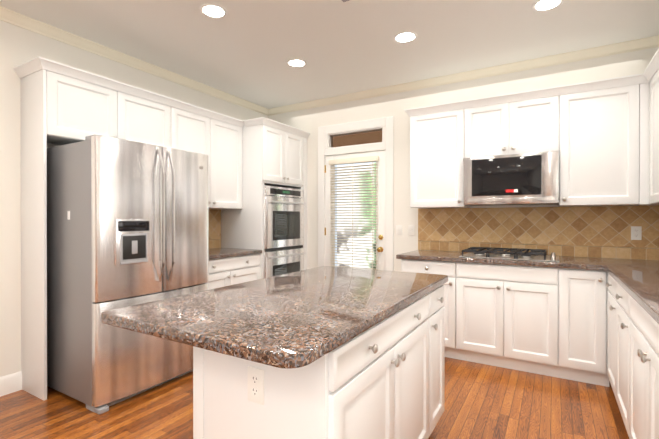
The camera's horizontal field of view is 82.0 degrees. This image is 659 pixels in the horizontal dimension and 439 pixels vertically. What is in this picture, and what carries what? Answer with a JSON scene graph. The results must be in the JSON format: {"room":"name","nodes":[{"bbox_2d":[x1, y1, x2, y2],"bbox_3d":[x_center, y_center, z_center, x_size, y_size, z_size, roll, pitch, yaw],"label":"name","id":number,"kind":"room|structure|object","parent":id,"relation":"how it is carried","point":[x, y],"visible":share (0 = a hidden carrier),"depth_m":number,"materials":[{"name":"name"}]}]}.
{"room":"kitchen","nodes":[
{"label":"kitchen","id":0,"kind":"room"},
{"bbox_2d":[0,20,267,376],"bbox_3d":[-2.697,-0.116,2.193,0.120,2.737,7.314,0,0,31],"label":"wall","id":1,"kind":"structure","parent":0,"point":[19,46],"depth_m":2.77,"materials":[{"name":"white paint"}]},
{"bbox_2d":[0,371,21,396],"bbox_3d":[-3.346,1.190,0.968,0.016,0.133,4.238,0,0,31],"label":"baseboard","id":2,"kind":"structure","parent":1,"relation":"attached to","point":[10,383],"depth_m":2.72,"materials":[{"name":"white paint"}]},
{"bbox_2d":[21,64,172,147],"bbox_3d":[-1.858,-0.821,3.144,0.349,0.459,0.995,0,0,31],"label":"upper cabinet","id":3,"kind":"object","parent":1,"relation":"attached to","point":[62,104],"depth_m":2.84,"materials":[{"name":"white paint"}]},
{"bbox_2d":[0,6,271,115],"bbox_3d":[-2.620,-1.448,2.143,0.058,0.074,7.074,0,0,31],"label":"crown molding","id":4,"kind":"structure","parent":1,"relation":"attached to","point":[31,24],"depth_m":3.34,"materials":[{"name":"beige paint"}]},
{"bbox_2d":[173,104,243,208],"bbox_3d":[-1.368,-0.586,3.973,0.349,0.935,0.930,0,0,31],"label":"upper cabinet","id":5,"kind":"object","parent":1,"relation":"attached to","point":[214,137],"depth_m":3.96,"materials":[{"name":"white paint"}]},
{"bbox_2d":[209,209,220,247],"bbox_3d":[-1.508,0.106,4.068,0.015,0.448,0.911,0,0,31],"label":"backsplash","id":6,"kind":"structure","parent":1,"relation":"attached to","point":[214,228],"depth_m":4.38,"materials":[{"name":"tile"}]},
{"bbox_2d":[0,357,628,438],"bbox_3d":[-0.776,1.286,1.060,4.585,0.060,7.314,0,0,31],"label":"floor","id":7,"kind":"structure","parent":0,"point":[483,401],"depth_m":2.46,"materials":[{"name":"brown wood"}]},
{"bbox_2d":[47,134,208,414],"bbox_3d":[-1.558,0.348,2.998,0.921,1.802,0.927,0,0,31],"label":"refrigerator","id":8,"kind":"object","parent":7,"relation":"on","point":[127,223],"visible":0.75,"depth_m":2.62,"materials":[{"name":"grey metal"}]},
{"bbox_2d":[206,254,260,289],"bbox_3d":[-1.234,0.809,3.909,0.650,0.875,0.912,0,0,31],"label":"base cabinet","id":9,"kind":"object","parent":7,"relation":"on","point":[227,271],"visible":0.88,"depth_m":3.80,"materials":[{"name":"white paint"}]},
{"bbox_2d":[209,248,261,259],"bbox_3d":[-1.242,0.351,3.904,0.639,0.038,0.923,0,0,31],"label":"countertop","id":10,"kind":"structure","parent":9,"relation":"on","point":[216,253],"depth_m":3.93,"materials":[{"name":"stone"}]},
{"bbox_2d":[221,117,309,278],"bbox_3d":[-0.775,0.070,4.639,0.694,2.349,0.902,0,0,31],"label":"tall cabinet","id":11,"kind":"object","parent":7,"relation":"on","point":[274,153],"visible":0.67,"depth_m":4.28,"materials":[{"name":"white paint"}]},
{"bbox_2d":[263,185,305,277],"bbox_3d":[-0.756,0.287,4.612,0.697,1.330,0.743,0,0,31],"label":"wall oven","id":12,"kind":"object","parent":11,"relation":"in","point":[283,230],"visible":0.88,"depth_m":4.38,"materials":[{"name":"grey metal"}]},
{"bbox_2d":[193,285,444,438],"bbox_3d":[0.106,0.814,1.826,0.622,0.878,1.356,0,0,31],"label":"kitchen island","id":13,"kind":"object","parent":7,"relation":"on","point":[384,379],"visible":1,"depth_m":1.34,"materials":[{"name":"white paint"}]},
{"bbox_2d":[248,366,263,404],"bbox_3d":[-0.243,0.545,1.246,0.070,0.114,0.008,0,0,31],"label":"outlet","id":14,"kind":"object","parent":13,"relation":"attached to","point":[255,385],"visible":1,"depth_m":1.24,"materials":[{"name":"white plastic"}]},
{"bbox_2d":[101,266,447,368],"bbox_3d":[-0.061,0.355,1.832,0.885,0.038,1.575,0,0,31],"label":"island countertop","id":15,"kind":"structure","parent":13,"relation":"on","point":[299,319],"depth_m":1.38,"materials":[{"name":"stone"}]},
{"bbox_2d":[401,259,456,358],"bbox_3d":[1.049,0.810,3.728,0.506,0.876,0.618,0,0,31],"label":"base cabinet","id":16,"kind":"object","parent":7,"relation":"on","point":[407,265],"depth_m":3.38,"materials":[{"name":"white paint"}]},
{"bbox_2d":[396,250,603,270],"bbox_3d":[1.479,0.352,3.458,1.590,0.039,0.644,0,0,31],"label":"countertop","id":17,"kind":"structure","parent":16,"relation":"on","point":[588,263],"depth_m":3.17,"materials":[{"name":"stone"}]},
{"bbox_2d":[459,247,558,261],"bbox_3d":[1.600,0.301,3.377,0.760,0.059,0.520,0,0,31],"label":"cooktop","id":18,"kind":"object","parent":17,"relation":"in","point":[517,254],"visible":1,"depth_m":3.30,"materials":[{"name":"silver metal"}]},
{"bbox_2d":[457,262,560,377],"bbox_3d":[1.599,0.811,3.402,0.772,0.876,0.618,0,0,31],"label":"base cabinet","id":19,"kind":"object","parent":7,"relation":"on","point":[509,316],"depth_m":3.12,"materials":[{"name":"white paint"}]},
{"bbox_2d":[561,268,604,385],"bbox_3d":[2.072,0.812,3.122,0.327,0.876,0.618,0,0,31],"label":"base cabinet","id":20,"kind":"object","parent":7,"relation":"on","point":[599,327],"depth_m":2.86,"materials":[{"name":"white paint"}]},
{"bbox_2d":[605,271,612,389],"bbox_3d":[2.188,0.814,2.420,0.629,0.876,0.456,0,0,31],"label":"base cabinet","id":21,"kind":"object","parent":7,"relation":"on","point":[608,279],"depth_m":2.71,"materials":[{"name":"white paint"}]},
{"bbox_2d":[613,279,658,424],"bbox_3d":[1.951,0.815,2.019,0.629,0.876,0.476,0,0,31],"label":"base cabinet","id":22,"kind":"object","parent":7,"relation":"on","point":[630,320],"depth_m":2.13,"materials":[{"name":"white paint"}]},
{"bbox_2d":[598,258,658,323],"bbox_3d":[1.197,0.361,0.760,0.644,0.039,5.573,0,0,31],"label":"countertop","id":23,"kind":"structure","parent":22,"relation":"on","point":[637,280],"depth_m":2.17,"materials":[{"name":"stone"}]},
{"bbox_2d":[625,339,658,438],"bbox_3d":[1.592,0.945,1.412,0.629,0.620,0.935,0,0,31],"label":"base cabinet","id":24,"kind":"object","parent":7,"relation":"on","point":[641,358],"depth_m":1.68,"materials":[{"name":"white paint"}]},
{"bbox_2d":[0,0,658,108],"bbox_3d":[-0.776,-1.521,1.051,4.585,0.080,7.314,0,0,31],"label":"ceiling","id":25,"kind":"structure","parent":0,"point":[247,50],"depth_m":3.07,"materials":[{"name":"white paint"}]},
{"bbox_2d":[199,3,227,18],"bbox_3d":[-0.827,-1.483,2.707,0.196,0.007,0.196,0,0,31],"label":"recessed light","id":26,"kind":"object","parent":25,"relation":"in","point":[212,11],"depth_m":2.70,"materials":[{"name":"white paint"}]},
{"bbox_2d":[286,59,306,67],"bbox_3d":[-0.312,-1.486,3.613,0.196,0.007,0.196,0,0,31],"label":"recessed light","id":27,"kind":"object","parent":25,"relation":"in","point":[296,63],"depth_m":3.61,"materials":[{"name":"white paint"}]},
{"bbox_2d":[393,31,417,42],"bbox_3d":[0.619,-1.484,3.095,0.196,0.007,0.196,0,0,31],"label":"recessed light","id":28,"kind":"object","parent":25,"relation":"in","point":[407,36],"depth_m":3.09,"materials":[{"name":"white paint"}]},
{"bbox_2d":[531,0,564,11],"bbox_3d":[1.504,-1.482,2.612,0.196,0.007,0.196,0,0,31],"label":"recessed light","id":29,"kind":"object","parent":25,"relation":"in","point":[540,5],"depth_m":2.63,"materials":[{"name":"white paint"}]},
{"bbox_2d":[268,47,658,271],"bbox_3d":[1.057,-0.123,4.151,4.345,2.737,0.120,0,0,31],"label":"wall","id":30,"kind":"structure","parent":0,"point":[312,120],"depth_m":4.20,"materials":[{"name":"white paint"}]},
{"bbox_2d":[325,150,385,269],"bbox_3d":[0.302,0.224,4.553,0.815,2.029,0.167,0,0,31],"label":"entry door","id":31,"kind":"structure","parent":30,"relation":"in","point":[355,210],"depth_m":4.52,"materials":[{"name":"white paint"}]},
{"bbox_2d":[318,116,393,270],"bbox_3d":[0.319,0.041,4.576,1.004,2.407,0.136,0,0,31],"label":"door frame","id":32,"kind":"structure","parent":30,"relation":"attached to","point":[384,124],"depth_m":4.46,"materials":[{"name":"white paint"}]},
{"bbox_2d":[331,129,381,147],"bbox_3d":[0.338,-0.969,4.594,0.708,0.156,0.055,0,0,31],"label":"transom window","id":33,"kind":"structure","parent":30,"relation":"in","point":[367,137],"depth_m":4.57,"materials":[{"name":"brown glass"}]},
{"bbox_2d":[396,225,401,234],"bbox_3d":[0.775,0.120,4.241,0.070,0.114,0.011,0,0,31],"label":"switch plate","id":34,"kind":"object","parent":30,"relation":"attached to","point":[398,229],"visible":1,"depth_m":4.24,"materials":[{"name":"white plastic"}]},
{"bbox_2d":[408,225,414,235],"bbox_3d":[0.900,0.121,4.167,0.070,0.114,0.011,0,0,31],"label":"switch plate","id":35,"kind":"object","parent":30,"relation":"attached to","point":[411,230],"visible":1,"depth_m":4.17,"materials":[{"name":"white plastic"}]},
{"bbox_2d":[268,35,658,114],"bbox_3d":[1.001,-1.454,4.076,4.200,0.074,0.058,0,0,31],"label":"crown molding","id":36,"kind":"structure","parent":30,"relation":"attached to","point":[649,42],"depth_m":3.74,"materials":[{"name":"beige paint"}]},
{"bbox_2d":[404,74,639,208],"bbox_3d":[1.820,-0.609,3.396,2.262,0.984,0.396,0,0,31],"label":"upper cabinet","id":37,"kind":"object","parent":30,"relation":"attached to","point":[601,136],"depth_m":3.20,"materials":[{"name":"white paint"}]},
{"bbox_2d":[463,151,558,205],"bbox_3d":[1.662,-0.352,3.483,0.757,0.434,0.408,0,0,31],"label":"over-the-range microwave","id":38,"kind":"object","parent":37,"relation":"attached to","point":[523,179],"visible":1,"depth_m":3.30,"materials":[{"name":"grey metal"}]},
{"bbox_2d":[418,205,658,259],"bbox_3d":[1.926,0.108,3.555,2.239,0.448,0.020,0,0,31],"label":"backsplash","id":39,"kind":"structure","parent":30,"relation":"attached to","point":[595,231],"depth_m":3.48,"materials":[{"name":"tile"}]},
{"bbox_2d":[631,226,641,239],"bbox_3d":[2.566,0.114,3.172,0.070,0.114,0.008,0,0,31],"label":"outlet","id":40,"kind":"object","parent":39,"relation":"attached to","point":[636,232],"visible":1,"depth_m":3.17,"materials":[{"name":"white plastic"}]},
{"bbox_2d":[640,48,658,205],"bbox_3d":[2.234,-0.605,2.259,0.392,0.984,1.140,0,0,31],"label":"upper cabinet","id":41,"kind":"object","parent":30,"relation":"attached to","point":[649,80],"depth_m":2.82,"materials":[{"name":"white paint"}]}
]}

